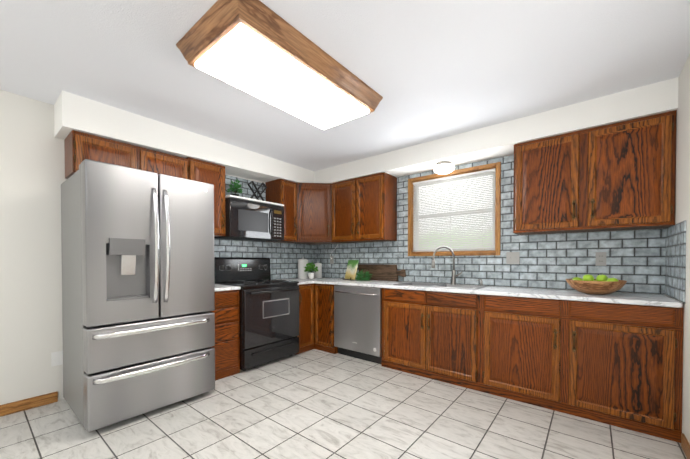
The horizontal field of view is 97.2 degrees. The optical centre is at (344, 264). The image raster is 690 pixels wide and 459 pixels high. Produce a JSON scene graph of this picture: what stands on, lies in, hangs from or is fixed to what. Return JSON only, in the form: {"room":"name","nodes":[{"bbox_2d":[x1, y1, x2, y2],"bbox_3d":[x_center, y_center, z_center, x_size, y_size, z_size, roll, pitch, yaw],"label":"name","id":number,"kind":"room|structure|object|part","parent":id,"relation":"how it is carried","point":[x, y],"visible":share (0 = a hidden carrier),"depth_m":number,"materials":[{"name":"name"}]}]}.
{"room":"kitchen","nodes":[
{"label":"kitchen","id":0,"kind":"room"},
{"bbox_2d":[0,90,312,404],"bbox_3d":[-2.272,-0.088,2.766,0.120,2.453,5.740,1,1,39],"label":"wall","id":1,"kind":"structure","parent":0,"point":[32,166],"depth_m":2.40,"materials":[{"name":"white paint"}]},
{"bbox_2d":[0,391,57,416],"bbox_3d":[-3.171,1.111,1.565,0.013,0.085,2.480,1,1,39],"label":"baseboard","id":2,"kind":"structure","parent":1,"relation":"attached to","point":[24,404],"depth_m":2.39,"materials":[{"name":"brown wood"}]},
{"bbox_2d":[51,351,62,365],"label":"outlet","id":3,"kind":"object","parent":1,"relation":"attached to","point":[56,357],"depth_m":2.52,"materials":[{"name":"white plastic"}]},
{"bbox_2d":[64,130,187,178],"bbox_3d":[-1.954,-0.886,2.789,0.328,0.324,0.871,1,1,39],"label":"upper cabinet","id":4,"kind":"object","parent":1,"relation":"attached to","point":[78,146],"depth_m":2.57,"materials":[{"name":"brown wood"}]},
{"bbox_3d":[-1.971,-0.877,2.524,0.020,0.276,0.410,1,1,39],"label":"door","id":5,"kind":"part","parent":4,"relation":"part of","materials":[{"name":"brown wood"}]},
{"bbox_3d":[-1.695,-0.881,2.864,0.020,0.276,0.405,1,1,39],"label":"door","id":6,"kind":"part","parent":4,"relation":"part of","materials":[{"name":"brown wood"}]},
{"bbox_2d":[188,157,225,236],"bbox_3d":[-1.554,-0.692,3.285,0.328,0.763,0.398,1,1,39],"label":"upper cabinet","id":7,"kind":"object","parent":1,"relation":"attached to","point":[198,170],"depth_m":3.24,"materials":[{"name":"brown wood"}]},
{"bbox_3d":[-1.435,-0.686,3.188,0.020,0.713,0.373,1,1,39],"label":"door","id":8,"kind":"part","parent":7,"relation":"part of","materials":[{"name":"brown wood"}]},
{"bbox_2d":[214,197,283,240],"bbox_3d":[-1.144,-0.519,3.697,0.429,0.428,0.750,1,1,39],"label":"microwave","id":9,"kind":"object","parent":1,"relation":"attached to","point":[251,220],"visible":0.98,"depth_m":3.53,"materials":[{"name":"black metal"}]},
{"bbox_3d":[-0.893,-0.513,3.703,0.046,0.310,0.018,1,1,39],"label":"handle","id":10,"kind":"part","parent":9,"relation":"part of","materials":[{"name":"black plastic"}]},
{"bbox_2d":[225,195,283,205],"bbox_3d":[-1.160,-0.749,3.707,0.388,0.020,0.750,1,1,39],"label":"wall shelf","id":11,"kind":"object","parent":1,"relation":"attached to","point":[249,199],"visible":0.4,"depth_m":3.52,"materials":[{"name":"white plastic"}]},
{"bbox_2d":[227,179,242,195],"bbox_3d":[-1.302,-0.886,3.616,0.200,0.253,0.199,1,1,39],"label":"potted plant","id":12,"kind":"object","parent":11,"relation":"on","point":[236,186],"visible":0.92,"depth_m":3.60,"materials":[{"name":"green plant"}]},
{"bbox_2d":[247,181,266,200],"bbox_3d":[-1.112,-0.906,3.862,0.054,0.287,0.263,1,1,39],"label":"decor","id":13,"kind":"object","parent":11,"relation":"on","point":[257,189],"visible":0.69,"depth_m":3.85,"materials":[{"name":"black metal"}]},
{"bbox_2d":[214,175,313,279],"bbox_3d":[-1.166,-0.434,4.022,0.008,1.302,2.100,1,1,39],"label":"backsplash","id":14,"kind":"structure","parent":1,"relation":"attached to","point":[284,257],"depth_m":4.11,"materials":[{"name":"tile"}]},
{"bbox_2d":[265,179,295,241],"bbox_3d":[-0.865,-0.708,4.136,0.328,0.805,0.284,1,1,39],"label":"upper cabinet","id":15,"kind":"object","parent":1,"relation":"attached to","point":[280,191],"depth_m":4.03,"materials":[{"name":"brown wood"}]},
{"bbox_3d":[-0.745,-0.703,4.039,0.020,0.753,0.263,1,1,39],"label":"door","id":16,"kind":"part","parent":15,"relation":"part of","materials":[{"name":"brown wood"}]},
{"bbox_2d":[284,183,339,244],"bbox_3d":[-0.446,-0.714,4.398,0.648,0.811,0.647,1,1,39],"label":"upper cabinet","id":17,"kind":"object","parent":1,"relation":"attached to","point":[313,200],"depth_m":4.17,"materials":[{"name":"brown wood"}]},
{"bbox_3d":[-0.423,-0.708,4.174,0.327,0.759,0.327,1,1,39],"label":"door","id":18,"kind":"part","parent":17,"relation":"part of","materials":[{"name":"brown wood"}]},
{"bbox_2d":[0,349,686,458],"bbox_3d":[-0.707,1.184,1.513,4.150,0.060,5.740,1,1,39],"label":"floor","id":19,"kind":"structure","parent":0,"point":[315,404],"depth_m":2.15,"materials":[{"name":"tile"}]},
{"bbox_2d":[61,159,214,431],"bbox_3d":[-1.712,0.224,2.558,0.926,1.835,0.868,1,1,39],"label":"fridge","id":20,"kind":"object","parent":19,"relation":"on","point":[138,304],"visible":1,"depth_m":2.23,"materials":[{"name":"grey metal"}]},
{"bbox_3d":[-1.589,-0.138,2.172,0.122,1.098,0.430,1,1,39],"label":"door","id":21,"kind":"part","parent":20,"relation":"part of","materials":[{"name":"silver metal"}]},
{"bbox_3d":[-1.545,0.036,2.165,0.096,0.430,0.250,1,1,39],"label":"dispenser panel","id":22,"kind":"part","parent":20,"relation":"part of","materials":[{"name":"grey plastic"}]},
{"bbox_3d":[-1.314,-0.142,2.512,0.122,1.098,0.430,1,1,39],"label":"door","id":23,"kind":"part","parent":20,"relation":"part of","materials":[{"name":"silver metal"}]},
{"bbox_2d":[210,290,239,380],"bbox_3d":[-1.444,0.698,3.202,0.608,0.871,0.384,1,1,39],"label":"base cabinet","id":24,"kind":"object","parent":19,"relation":"on","point":[227,338],"depth_m":3.04,"materials":[{"name":"brown wood"}]},
{"bbox_3d":[-1.214,0.508,3.014,0.020,0.134,0.351,1,1,39],"label":"drawer","id":25,"kind":"part","parent":24,"relation":"part of","materials":[{"name":"brown wood"}]},
{"bbox_3d":[-1.214,0.909,3.020,0.020,0.262,0.351,1,1,39],"label":"drawer","id":26,"kind":"part","parent":24,"relation":"part of","materials":[{"name":"brown wood"}]},
{"bbox_3d":[-1.214,0.677,3.017,0.020,0.167,0.351,1,1,39],"label":"drawer","id":27,"kind":"part","parent":24,"relation":"part of","materials":[{"name":"brown wood"}]},
{"bbox_3d":[-1.214,0.349,3.013,0.020,0.148,0.351,1,1,39],"label":"drawer","id":28,"kind":"part","parent":24,"relation":"part of","materials":[{"name":"brown wood"}]},
{"bbox_2d":[215,284,240,293],"bbox_3d":[-1.442,0.245,3.186,0.625,0.033,0.392,1,1,39],"label":"countertop","id":29,"kind":"structure","parent":24,"relation":"on","point":[217,287],"depth_m":3.06,"materials":[{"name":"white stone"}]},
{"bbox_2d":[214,257,299,370],"bbox_3d":[-1.024,0.523,3.607,0.699,1.210,0.765,1,1,39],"label":"stove","id":30,"kind":"object","parent":19,"relation":"on","point":[268,319],"visible":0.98,"depth_m":3.44,"materials":[{"name":"black metal"}]},
{"bbox_3d":[-0.807,0.569,3.432,0.036,0.613,0.753,1,1,39],"label":"door","id":31,"kind":"part","parent":30,"relation":"part of","materials":[{"name":"black glass"}]},
{"bbox_3d":[-0.772,0.298,3.400,0.052,0.026,0.665,1,1,39],"label":"handle","id":32,"kind":"part","parent":30,"relation":"part of","materials":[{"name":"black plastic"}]},
{"bbox_2d":[295,282,365,354],"bbox_3d":[-0.411,0.685,4.203,0.952,0.871,0.916,1,1,39],"label":"base cabinet","id":33,"kind":"object","parent":19,"relation":"on","point":[316,299],"depth_m":3.89,"materials":[{"name":"brown wood"}]},
{"bbox_2d":[278,278,301,281],"bbox_3d":[-0.728,0.234,4.067,0.625,0.033,0.311,1,1,39],"label":"countertop","id":34,"kind":"structure","parent":33,"relation":"on","point":[295,279],"depth_m":4.28,"materials":[{"name":"white stone"}]},
{"bbox_3d":[-0.505,0.661,3.892,0.020,0.770,0.280,1,1,39],"label":"door","id":35,"kind":"part","parent":33,"relation":"part of","materials":[{"name":"brown wood"}]},
{"bbox_3d":[-0.266,0.661,3.904,0.316,0.770,0.020,1,1,39],"label":"door","id":36,"kind":"part","parent":33,"relation":"part of","materials":[{"name":"brown wood"}]},
{"bbox_2d":[334,285,381,363],"bbox_3d":[0.295,0.694,3.775,0.671,0.864,0.656,1,1,39],"label":"dishwasher","id":37,"kind":"object","parent":19,"relation":"on","point":[358,322],"visible":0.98,"depth_m":3.54,"materials":[{"name":"silver metal"}]},
{"bbox_3d":[0.110,0.334,3.542,0.630,0.017,0.069,1,1,39],"label":"handle","id":38,"kind":"part","parent":37,"relation":"part of","materials":[{"name":"silver metal"}]},
{"bbox_2d":[378,282,484,391],"bbox_3d":[0.990,0.676,3.265,1.038,0.913,0.608,1,1,39],"label":"base cabinet","id":39,"kind":"object","parent":19,"relation":"on","point":[430,334],"depth_m":2.98,"materials":[{"name":"brown wood"}]},
{"bbox_3d":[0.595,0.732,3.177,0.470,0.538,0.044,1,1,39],"label":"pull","id":40,"kind":"part","parent":39,"relation":"part of","materials":[{"name":"brown wood"}]},
{"bbox_3d":[0.619,0.327,3.183,0.478,0.124,0.020,1,1,39],"label":"drawer","id":41,"kind":"part","parent":39,"relation":"part of","materials":[{"name":"brown wood"}]},
{"bbox_3d":[0.619,0.732,3.188,0.478,0.646,0.020,1,1,39],"label":"door","id":42,"kind":"part","parent":39,"relation":"part of","materials":[{"name":"brown wood"}]},
{"bbox_3d":[0.997,0.331,2.876,0.483,0.124,0.020,1,1,39],"label":"drawer","id":43,"kind":"part","parent":39,"relation":"part of","materials":[{"name":"brown wood"}]},
{"bbox_3d":[0.997,0.736,2.881,0.483,0.646,0.020,1,1,39],"label":"door","id":44,"kind":"part","parent":39,"relation":"part of","materials":[{"name":"brown wood"}]},
{"bbox_3d":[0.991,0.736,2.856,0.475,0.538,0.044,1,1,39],"label":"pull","id":45,"kind":"part","parent":39,"relation":"part of","materials":[{"name":"brown wood"}]},
{"bbox_2d":[482,286,683,442],"bbox_3d":[1.868,0.685,2.554,1.222,0.913,0.608,1,1,39],"label":"base cabinet","id":46,"kind":"object","parent":19,"relation":"on","point":[614,358],"depth_m":2.23,"materials":[{"name":"brown wood"}]},
{"bbox_2d":[302,278,681,309],"bbox_3d":[0.822,0.242,3.387,3.889,0.033,0.624,1,1,39],"label":"countertop","id":47,"kind":"structure","parent":46,"relation":"on","point":[501,293],"depth_m":2.55,"materials":[{"name":"white stone"}]},
{"bbox_2d":[298,259,307,278],"bbox_3d":[-0.614,0.048,4.449,0.155,0.326,0.154,1,1,39],"label":"canister","id":48,"kind":"object","parent":47,"relation":"on","point":[302,273],"visible":0.98,"depth_m":4.38,"materials":[{"name":"white ceramic"}]},
{"bbox_2d":[304,262,317,278],"bbox_3d":[-0.471,0.088,4.309,0.226,0.250,0.213,1,1,39],"label":"potted plant","id":49,"kind":"object","parent":47,"relation":"on","point":[310,273],"visible":1,"depth_m":4.28,"materials":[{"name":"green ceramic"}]},
{"bbox_3d":[-0.478,0.165,4.308,0.092,0.095,0.092,1,1,39],"label":"pot","id":50,"kind":"part","parent":49,"relation":"part of","materials":[{"name":"white ceramic"}]},
{"bbox_2d":[314,263,321,277],"bbox_3d":[-0.411,0.076,4.612,0.124,0.266,0.124,1,1,39],"label":"canister","id":51,"kind":"object","parent":47,"relation":"on","point":[318,274],"visible":0.92,"depth_m":4.56,"materials":[{"name":"white ceramic"}]},
{"bbox_2d":[343,260,358,279],"bbox_3d":[0.075,0.078,4.176,0.125,0.273,0.230,0,1,-33],"label":"cookbook","id":52,"kind":"object","parent":47,"relation":"on","point":[351,269],"visible":1,"depth_m":4.17,"materials":[{"name":"multicoloured"}]},
{"bbox_2d":[355,269,371,280],"bbox_3d":[0.254,0.138,3.984,0.226,0.157,0.233,1,1,39],"label":"bundle","id":53,"kind":"object","parent":47,"relation":"on","point":[366,276],"visible":1,"depth_m":3.96,"materials":[{"name":"green plant"}]},
{"bbox_2d":[358,264,405,280],"bbox_3d":[0.473,0.109,3.992,0.715,0.213,0.062,1,1,39],"label":"cutting board","id":54,"kind":"object","parent":47,"relation":"on","point":[381,272],"visible":0.94,"depth_m":3.97,"materials":[{"name":"brown wood"}]},
{"bbox_2d":[393,282,486,289],"bbox_3d":[0.996,0.340,3.231,0.860,0.265,0.450,1,1,39],"label":"sink","id":55,"kind":"object","parent":47,"relation":"in","point":[417,284],"depth_m":3.23,"materials":[{"name":"metal"}]},
{"bbox_2d":[431,246,462,283],"bbox_3d":[1.112,0.010,3.288,0.296,0.415,0.210,1,1,39],"label":"faucet","id":56,"kind":"object","parent":47,"relation":"on","point":[454,275],"visible":1,"depth_m":3.30,"materials":[{"name":"silver metal"}]},
{"bbox_2d":[566,274,626,294],"bbox_3d":[1.994,0.157,2.426,0.380,0.160,0.380,1,1,39],"label":"fruit bowl","id":57,"kind":"object","parent":47,"relation":"on","point":[602,284],"visible":1,"depth_m":2.33,"materials":[{"name":"brown wood"}]},
{"bbox_3d":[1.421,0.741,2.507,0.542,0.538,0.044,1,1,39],"label":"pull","id":58,"kind":"part","parent":46,"relation":"part of","materials":[{"name":"brown wood"}]},
{"bbox_3d":[1.446,0.336,2.513,0.550,0.124,0.020,1,1,39],"label":"drawer","id":59,"kind":"part","parent":46,"relation":"part of","materials":[{"name":"brown wood"}]},
{"bbox_3d":[1.446,0.741,2.518,0.550,0.646,0.020,1,1,39],"label":"door","id":60,"kind":"part","parent":46,"relation":"part of","materials":[{"name":"brown wood"}]},
{"bbox_3d":[1.916,0.341,2.131,0.550,0.124,0.020,1,1,39],"label":"drawer","id":61,"kind":"part","parent":46,"relation":"part of","materials":[{"name":"brown wood"}]},
{"bbox_3d":[1.916,0.745,2.136,0.550,0.646,0.020,1,1,39],"label":"door","id":62,"kind":"part","parent":46,"relation":"part of","materials":[{"name":"brown wood"}]},
{"bbox_3d":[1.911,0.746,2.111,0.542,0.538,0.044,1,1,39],"label":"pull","id":63,"kind":"part","parent":46,"relation":"part of","materials":[{"name":"brown wood"}]},
{"bbox_2d":[0,0,689,170],"bbox_3d":[-0.707,-1.329,1.481,4.150,0.060,5.740,1,1,39],"label":"ceiling","id":64,"kind":"structure","parent":0,"point":[429,70],"depth_m":1.95,"materials":[{"name":"white paint"}]},
{"bbox_2d":[176,0,382,129],"bbox_3d":[-0.351,-1.239,2.089,0.640,0.130,1.270,1,1,39],"label":"ceiling light fixture","id":65,"kind":"object","parent":64,"relation":"attached to","point":[259,49],"visible":1,"depth_m":1.81,"materials":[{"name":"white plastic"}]},
{"bbox_2d":[195,23,369,129],"bbox_3d":[-0.351,-1.230,2.089,0.496,0.112,1.126,1,1,39],"label":"diffuser","id":66,"kind":"object","parent":65,"relation":"attached to","point":[242,57],"depth_m":1.92,"materials":[{"name":"white plastic"}]},
{"bbox_2d":[54,77,678,182],"bbox_3d":[0.074,-1.178,2.447,3.910,0.266,3.020,1,1,39],"label":"soffit beam","id":67,"kind":"structure","parent":64,"relation":"attached to","point":[90,116],"depth_m":2.81,"materials":[{"name":"white paint"}]},
{"bbox_2d":[433,161,454,173],"bbox_3d":[1.086,-1.050,3.340,0.224,0.114,0.224,1,1,39],"label":"dome light","id":68,"kind":"object","parent":67,"relation":"attached to","point":[444,167],"visible":1,"depth_m":3.27,"materials":[{"name":"white glass"}]},
{"bbox_2d":[316,229,649,293],"bbox_3d":[1.070,-0.099,3.674,3.870,2.453,0.120,1,1,39],"label":"wall","id":69,"kind":"structure","parent":0,"point":[644,229],"depth_m":3.02,"materials":[{"name":"white paint"}]},
{"bbox_2d":[332,172,396,242],"bbox_3d":[0.237,-0.710,4.050,0.848,0.811,0.327,1,1,39],"label":"upper cabinet","id":70,"kind":"object","parent":69,"relation":"attached to","point":[364,209],"depth_m":3.86,"materials":[{"name":"brown wood"}]},
{"bbox_3d":[-0.024,-0.706,4.064,0.394,0.759,0.020,1,1,39],"label":"door","id":71,"kind":"part","parent":70,"relation":"part of","materials":[{"name":"brown wood"}]},
{"bbox_3d":[0.305,-0.703,3.797,0.393,0.759,0.020,1,1,39],"label":"door","id":72,"kind":"part","parent":70,"relation":"part of","materials":[{"name":"brown wood"}]},
{"bbox_2d":[408,162,500,255],"bbox_3d":[1.231,-0.579,3.508,1.050,0.963,0.126,1,1,39],"label":"window","id":73,"kind":"structure","parent":69,"relation":"in","point":[497,212],"depth_m":3.39,"materials":[{"name":"brown wood"}]},
{"bbox_3d":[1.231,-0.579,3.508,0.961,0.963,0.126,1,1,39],"label":"horizontal window casing","id":74,"kind":"part","parent":73,"relation":"part of","materials":[{"name":"brown wood"}]},
{"bbox_2d":[413,168,495,251],"bbox_3d":[1.212,-0.581,3.486,0.938,0.852,0.040,1,1,39],"label":"window blinds","id":75,"kind":"object","parent":73,"relation":"attached to","point":[486,241],"visible":0.94,"depth_m":3.45,"materials":[{"name":"white"}]},
{"bbox_3d":[1.255,-0.580,3.538,0.944,0.857,0.040,1,1,39],"label":"window sash","id":76,"kind":"part","parent":73,"relation":"part of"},
{"bbox_2d":[314,155,661,293],"bbox_3d":[1.021,-0.444,3.624,3.906,1.332,0.009,1,1,39],"label":"backsplash","id":77,"kind":"structure","parent":69,"relation":"attached to","point":[651,261],"depth_m":3.05,"materials":[{"name":"tile"}]},
{"bbox_2d":[330,249,334,263],"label":"outlet","id":78,"kind":"object","parent":77,"relation":"attached to","point":[331,257],"depth_m":4.60,"materials":[{"name":"grey plastic"}]},
{"bbox_2d":[506,252,519,263],"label":"outlet","id":79,"kind":"object","parent":77,"relation":"attached to","point":[511,258],"depth_m":3.07,"materials":[{"name":"grey plastic"}]},
{"bbox_2d":[595,252,605,265],"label":"outlet","id":80,"kind":"object","parent":77,"relation":"attached to","point":[600,256],"depth_m":2.64,"materials":[{"name":"grey plastic"}]},
{"bbox_2d":[513,129,587,234],"bbox_3d":[1.840,-0.694,2.752,0.507,0.811,0.327,1,1,39],"label":"upper cabinet","id":81,"kind":"object","parent":69,"relation":"attached to","point":[548,188],"depth_m":2.61,"materials":[{"name":"brown wood"}]},
{"bbox_3d":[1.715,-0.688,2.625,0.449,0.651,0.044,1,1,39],"label":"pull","id":82,"kind":"part","parent":81,"relation":"part of","materials":[{"name":"brown wood"}]},
{"bbox_3d":[1.739,-0.688,2.635,0.457,0.759,0.020,1,1,39],"label":"door","id":83,"kind":"part","parent":81,"relation":"part of","materials":[{"name":"brown wood"}]},
{"bbox_2d":[584,110,676,231],"bbox_3d":[2.237,-0.690,2.430,0.516,0.811,0.327,1,1,39],"label":"upper cabinet","id":84,"kind":"object","parent":69,"relation":"attached to","point":[619,176],"depth_m":2.29,"materials":[{"name":"brown wood"}]},
{"bbox_3d":[2.143,-0.684,2.308,0.463,0.759,0.020,1,1,39],"label":"door","id":85,"kind":"part","parent":84,"relation":"part of","materials":[{"name":"brown wood"}]},
{"bbox_3d":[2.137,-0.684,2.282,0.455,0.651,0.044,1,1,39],"label":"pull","id":86,"kind":"part","parent":84,"relation":"part of","materials":[{"name":"brown wood"}]},
{"bbox_2d":[664,54,689,443],"bbox_3d":[0.859,-0.056,0.229,0.120,2.453,5.740,1,1,39],"label":"wall","id":87,"kind":"structure","parent":0,"point":[682,196],"depth_m":1.93,"materials":[{"name":"white paint"}]},
{"bbox_2d":[662,220,685,302],"bbox_3d":[2.330,-0.019,2.149,0.008,0.518,0.615,1,1,39],"label":"backsplash","id":88,"kind":"structure","parent":87,"relation":"attached to","point":[673,237],"depth_m":2.12,"materials":[{"name":"tile"}]},
{"bbox_2d":[681,433,689,458],"bbox_3d":[0.602,1.130,0.033,0.013,0.085,4.850,1,1,39],"label":"baseboard","id":89,"kind":"structure","parent":87,"relation":"attached to","point":[685,445],"depth_m":1.83,"materials":[{"name":"brown wood"}]},
{"label":"outside","id":90,"kind":"structure","parent":0,"visible":0},
{"bbox_2d":[419,175,492,247],"bbox_3d":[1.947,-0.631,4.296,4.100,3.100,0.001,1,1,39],"label":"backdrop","id":91,"kind":"structure","parent":90,"point":[456,207],"depth_m":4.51,"materials":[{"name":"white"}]}
]}

